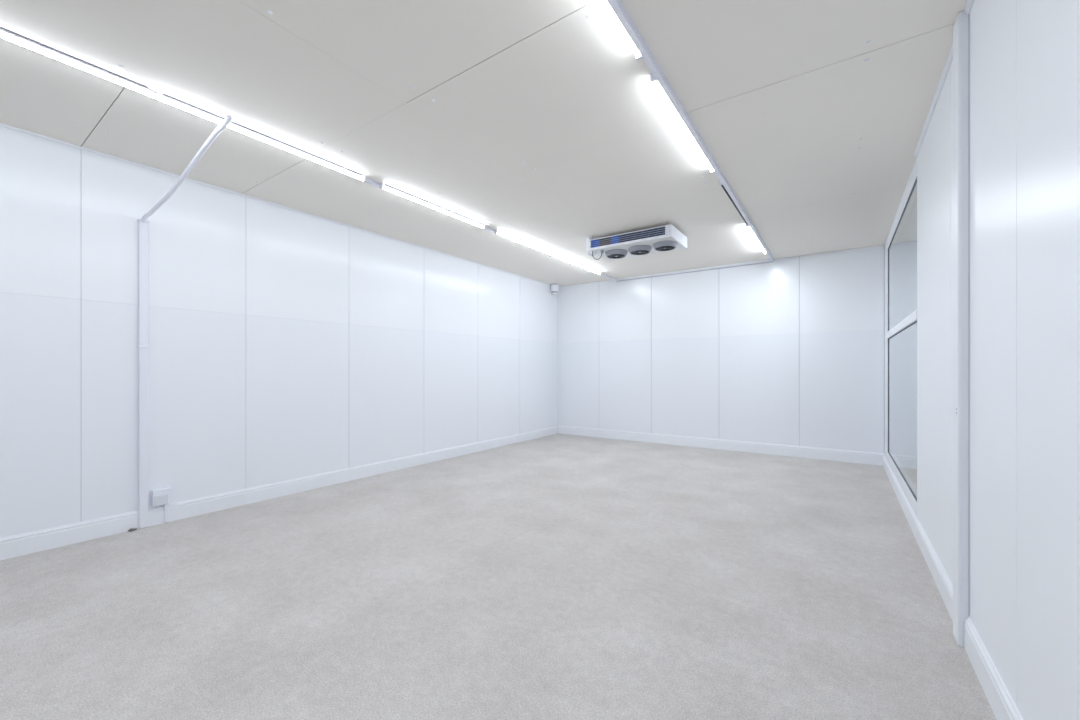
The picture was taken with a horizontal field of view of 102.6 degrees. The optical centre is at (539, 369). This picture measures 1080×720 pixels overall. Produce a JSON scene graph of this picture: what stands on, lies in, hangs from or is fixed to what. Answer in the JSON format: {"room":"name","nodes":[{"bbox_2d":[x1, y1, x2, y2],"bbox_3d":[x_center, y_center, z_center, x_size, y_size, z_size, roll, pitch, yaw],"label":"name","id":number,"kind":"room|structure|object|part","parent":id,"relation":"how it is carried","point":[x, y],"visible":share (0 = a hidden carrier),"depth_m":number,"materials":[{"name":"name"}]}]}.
{"room":"cold storage room","nodes":[
{"label":"cold storage room","id":0,"kind":"room"},
{"bbox_2d":[0,126,557,537],"bbox_3d":[-2.272,-0.163,3.819,0.110,2.525,9.091,0,0,35],"label":"wall","id":1,"kind":"structure","parent":0,"point":[284,344],"depth_m":3.37,"materials":[{"name":"white metal"}]},
{"bbox_2d":[138,218,148,528],"bbox_3d":[-2.752,0.030,3.001,0.033,2.137,0.056,0,0,35],"label":"conduit","id":2,"kind":"object","parent":1,"relation":"attached to","point":[143,346],"depth_m":2.99,"materials":[{"name":"white plastic"}]},
{"bbox_2d":[152,487,170,522],"bbox_3d":[-2.693,0.975,3.078,0.040,0.246,0.102,0,0,35],"label":"wall socket","id":3,"kind":"object","parent":1,"relation":"attached to","point":[162,496],"visible":1,"depth_m":3.08,"materials":[{"name":"white plastic"}]},
{"bbox_3d":[-2.682,0.926,3.063,0.004,0.068,0.075,0,0,35],"label":"plate","id":4,"kind":"part","parent":3,"relation":"part of","materials":[{"name":"white plastic"}]},
{"bbox_2d":[0,123,550,284],"bbox_3d":[-2.222,-1.413,3.784,0.011,0.013,8.891,0,0,35],"label":"trim","id":5,"kind":"structure","parent":1,"relation":"attached to","point":[1,124],"depth_m":3.35,"materials":[{"name":"white metal"}]},
{"bbox_2d":[0,426,557,559],"bbox_3d":[-2.221,1.037,3.783,0.015,0.126,8.891,0,0,35],"label":"baseboard","id":6,"kind":"structure","parent":1,"relation":"attached to","point":[12,546],"depth_m":3.38,"materials":[{"name":"white plastic"}]},
{"bbox_2d":[557,292,557,424],"bbox_3d":[0.306,-0.220,7.433,0.012,2.360,0.012,0,0,35],"label":"trim","id":7,"kind":"structure","parent":1,"relation":"attached to","point":[557,292],"depth_m":7.43,"materials":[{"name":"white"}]},
{"bbox_2d":[0,0,966,286],"bbox_3d":[-0.415,-1.477,2.533,4.647,0.126,9.131,0,0,35],"label":"ceiling","id":8,"kind":"structure","parent":0,"point":[536,122],"depth_m":2.32,"materials":[{"name":"grey"}]},
{"bbox_2d":[0,27,154,97],"bbox_3d":[-2.304,-1.401,1.719,0.032,0.037,1.183,0,0,35],"label":"tube light","id":9,"kind":"object","parent":8,"relation":"in","point":[103,73],"visible":1,"depth_m":1.97,"materials":[{"name":"white plastic"}]},
{"bbox_2d":[141,116,231,221],"bbox_3d":[-2.252,-1.221,2.697,1.168,0.410,0.062,0,0,29],"label":"conduit","id":10,"kind":"object","parent":8,"relation":"hanging from","point":[226,122],"visible":1,"depth_m":2.59,"materials":[{"name":"white plastic"}]},
{"bbox_2d":[155,92,224,123],"bbox_3d":[-1.881,-1.397,2.330,0.032,0.042,0.300,0,0,35],"label":"tube light","id":11,"kind":"object","parent":8,"relation":"attached to","point":[199,112],"depth_m":2.32,"materials":[{"name":"white plastic"}]},
{"bbox_2d":[227,121,366,181],"bbox_3d":[-1.538,-1.395,2.826,0.032,0.047,0.878,0,0,35],"label":"tube light","id":12,"kind":"object","parent":8,"relation":"attached to","point":[277,143],"depth_m":2.76,"materials":[{"name":"white plastic"}]},
{"bbox_2d":[0,37,615,279],"bbox_3d":[-1.345,-1.412,3.162,0.040,0.016,8.863,0,0,35],"label":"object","id":13,"kind":"structure","parent":8,"relation":"attached to","point":[369,181],"depth_m":2.85,"materials":[{"name":"white metal"}]},
{"bbox_2d":[379,183,484,228],"bbox_3d":[-0.880,-1.401,3.775,0.032,0.037,1.175,0,0,35],"label":"tube light","id":14,"kind":"object","parent":8,"relation":"in","point":[381,185],"visible":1,"depth_m":3.67,"materials":[{"name":"white plastic"}]},
{"bbox_2d":[494,230,557,256],"bbox_3d":[-0.119,-1.401,4.874,0.032,0.037,1.168,0,0,35],"label":"tube light","id":15,"kind":"object","parent":8,"relation":"in","point":[506,235],"visible":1,"depth_m":4.79,"materials":[{"name":"white plastic"}]},
{"bbox_2d":[550,284,558,293],"bbox_3d":[0.243,-1.338,7.223,0.138,0.166,0.138,0,0,35],"label":"detector","id":16,"kind":"object","parent":8,"relation":"attached to","point":[554,287],"visible":1,"depth_m":7.17,"materials":[{"name":"white plastic"}]},
{"bbox_2d":[557,255,600,274],"bbox_3d":[0.550,-1.401,5.840,0.032,0.037,1.173,0,0,35],"label":"recessed light","id":17,"kind":"object","parent":8,"relation":"in","point":[560,257],"visible":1,"depth_m":5.78,"materials":[{"name":"white plastic"}]},
{"bbox_2d":[600,0,642,60],"bbox_3d":[0.111,-1.401,1.447,0.029,0.037,1.185,0,0,35],"label":"recessed light","id":18,"kind":"object","parent":8,"relation":"in","point":[606,5],"visible":0.7,"depth_m":1.76,"materials":[{"name":"white plastic"}]},
{"bbox_2d":[586,222,686,260],"bbox_3d":[1.019,-1.296,4.598,0.925,0.247,0.525,0,0,35],"label":"cooler","id":19,"kind":"object","parent":8,"relation":"attached to","point":[665,238],"visible":1,"depth_m":4.43,"materials":[{"name":"white metal"}]},
{"bbox_2d":[591,228,664,245],"bbox_3d":[0.875,-1.335,4.389,0.812,0.044,0.009,0,0,35],"label":"grille","id":20,"kind":"object","parent":19,"relation":"attached to","point":[648,233],"depth_m":4.38,"materials":[{"name":"black"}]},
{"bbox_2d":[590,236,685,260],"bbox_3d":[1.033,-1.272,4.590,0.882,0.004,0.514,0,0,35],"label":"drip tray","id":21,"kind":"object","parent":19,"relation":"on","point":[650,242],"depth_m":4.45,"materials":[{"name":"grey metal"}]},
{"bbox_3d":[1.397,-1.328,4.337,0.005,0.118,0.524,0,0,35],"label":"panel","id":22,"kind":"part","parent":19,"relation":"part of","materials":[{"name":"white metal"}]},
{"bbox_2d":[650,73,714,172],"bbox_3d":[0.878,-1.401,2.554,0.029,0.037,1.190,0,0,35],"label":"recessed light","id":23,"kind":"object","parent":8,"relation":"in","point":[653,79],"visible":0.64,"depth_m":2.39,"materials":[{"name":"white plastic"}]},
{"bbox_2d":[606,0,773,260],"bbox_3d":[0.462,-1.403,1.910,0.026,0.033,8.863,0,0,35],"label":"trim","id":24,"kind":"structure","parent":8,"relation":"attached to","point":[616,6],"depth_m":2.21,"materials":[{"name":"white metal"}]},
{"bbox_2d":[719,180,748,225],"bbox_3d":[1.676,-1.402,3.706,0.024,0.036,1.151,0,0,35],"label":"recessed light","id":25,"kind":"object","parent":8,"relation":"in","point":[720,183],"visible":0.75,"depth_m":3.57,"materials":[{"name":"white plastic"}]},
{"bbox_2d":[746,226,766,253],"bbox_3d":[2.356,-1.401,4.688,0.029,0.037,1.210,0,0,35],"label":"recessed light","id":26,"kind":"object","parent":8,"relation":"in","point":[748,227],"visible":0.58,"depth_m":4.60,"materials":[{"name":"white plastic"}]},
{"bbox_2d":[0,433,995,719],"bbox_3d":[-0.415,1.150,2.533,4.647,0.100,9.131,0,0,35],"label":"floor","id":27,"kind":"structure","parent":0,"point":[558,576],"depth_m":2.05,"materials":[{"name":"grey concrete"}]},
{"bbox_2d":[953,11,969,646],"bbox_3d":[1.702,-0.160,1.747,0.040,2.518,0.098,0,0,35],"label":"post","id":28,"kind":"object","parent":27,"relation":"on","point":[961,28],"visible":0.88,"depth_m":1.71,"materials":[{"name":"white metal"}]},
{"bbox_2d":[558,245,884,454],"bbox_3d":[2.147,-0.163,6.232,4.607,2.525,0.110,0,0,35],"label":"wall","id":29,"kind":"structure","parent":0,"point":[788,350],"depth_m":5.81,"materials":[{"name":"white metal"}]},
{"bbox_2d":[616,259,772,280],"bbox_3d":[2.102,-1.401,6.182,2.185,0.037,0.024,0,0,35],"label":"trim","id":30,"kind":"structure","parent":29,"relation":"attached to","point":[767,260],"depth_m":6.09,"materials":[{"name":"white metal"}]},
{"bbox_2d":[558,425,883,465],"bbox_3d":[2.117,1.029,6.177,4.393,0.141,0.015,0,0,35],"label":"baseboard","id":31,"kind":"structure","parent":29,"relation":"attached to","point":[871,458],"depth_m":5.81,"materials":[{"name":"white plastic"}]},
{"bbox_2d":[917,0,1079,719],"bbox_3d":[0.692,-0.163,0.164,0.110,2.525,6.458,0,0,35],"label":"wall","id":32,"kind":"structure","parent":0,"point":[1025,54],"depth_m":1.28,"materials":[{"name":"white metal"}]},
{"bbox_2d":[885,157,916,515],"bbox_3d":[3.216,-0.160,3.855,0.066,2.520,2.601,0,0,35],"label":"window","id":33,"kind":"structure","parent":32,"relation":"in","point":[901,242],"depth_m":3.55,"materials":[{"name":"white"}]},
{"bbox_3d":[3.135,-0.363,3.737,0.066,0.070,2.190,0,0,35],"label":"rail","id":34,"kind":"part","parent":33,"relation":"part of","materials":[{"name":"white metal"}]},
{"bbox_3d":[3.131,-0.845,3.756,0.006,0.892,2.136,0,0,35],"label":"pane","id":35,"kind":"part","parent":33,"relation":"part of","materials":[{"name":"clear glass"}]},
{"bbox_3d":[3.131,0.281,3.756,0.006,1.216,2.136,0,0,35],"label":"pane","id":36,"kind":"part","parent":33,"relation":"part of","materials":[{"name":"clear glass"}]},
{"bbox_2d":[914,0,973,156],"bbox_3d":[0.669,-1.409,0.242,0.016,0.022,6.360,0,0,35],"label":"trim","id":37,"kind":"structure","parent":32,"relation":"attached to","point":[969,4],"depth_m":2.17,"materials":[{"name":"white metal"}]},
{"bbox_2d":[883,455,1022,719],"bbox_3d":[1.385,1.037,1.275,0.015,0.126,8.874,0,0,35],"label":"baseboard","id":38,"kind":"structure","parent":32,"relation":"attached to","point":[999,698],"depth_m":1.65,"materials":[{"name":"white plastic"}]}
]}

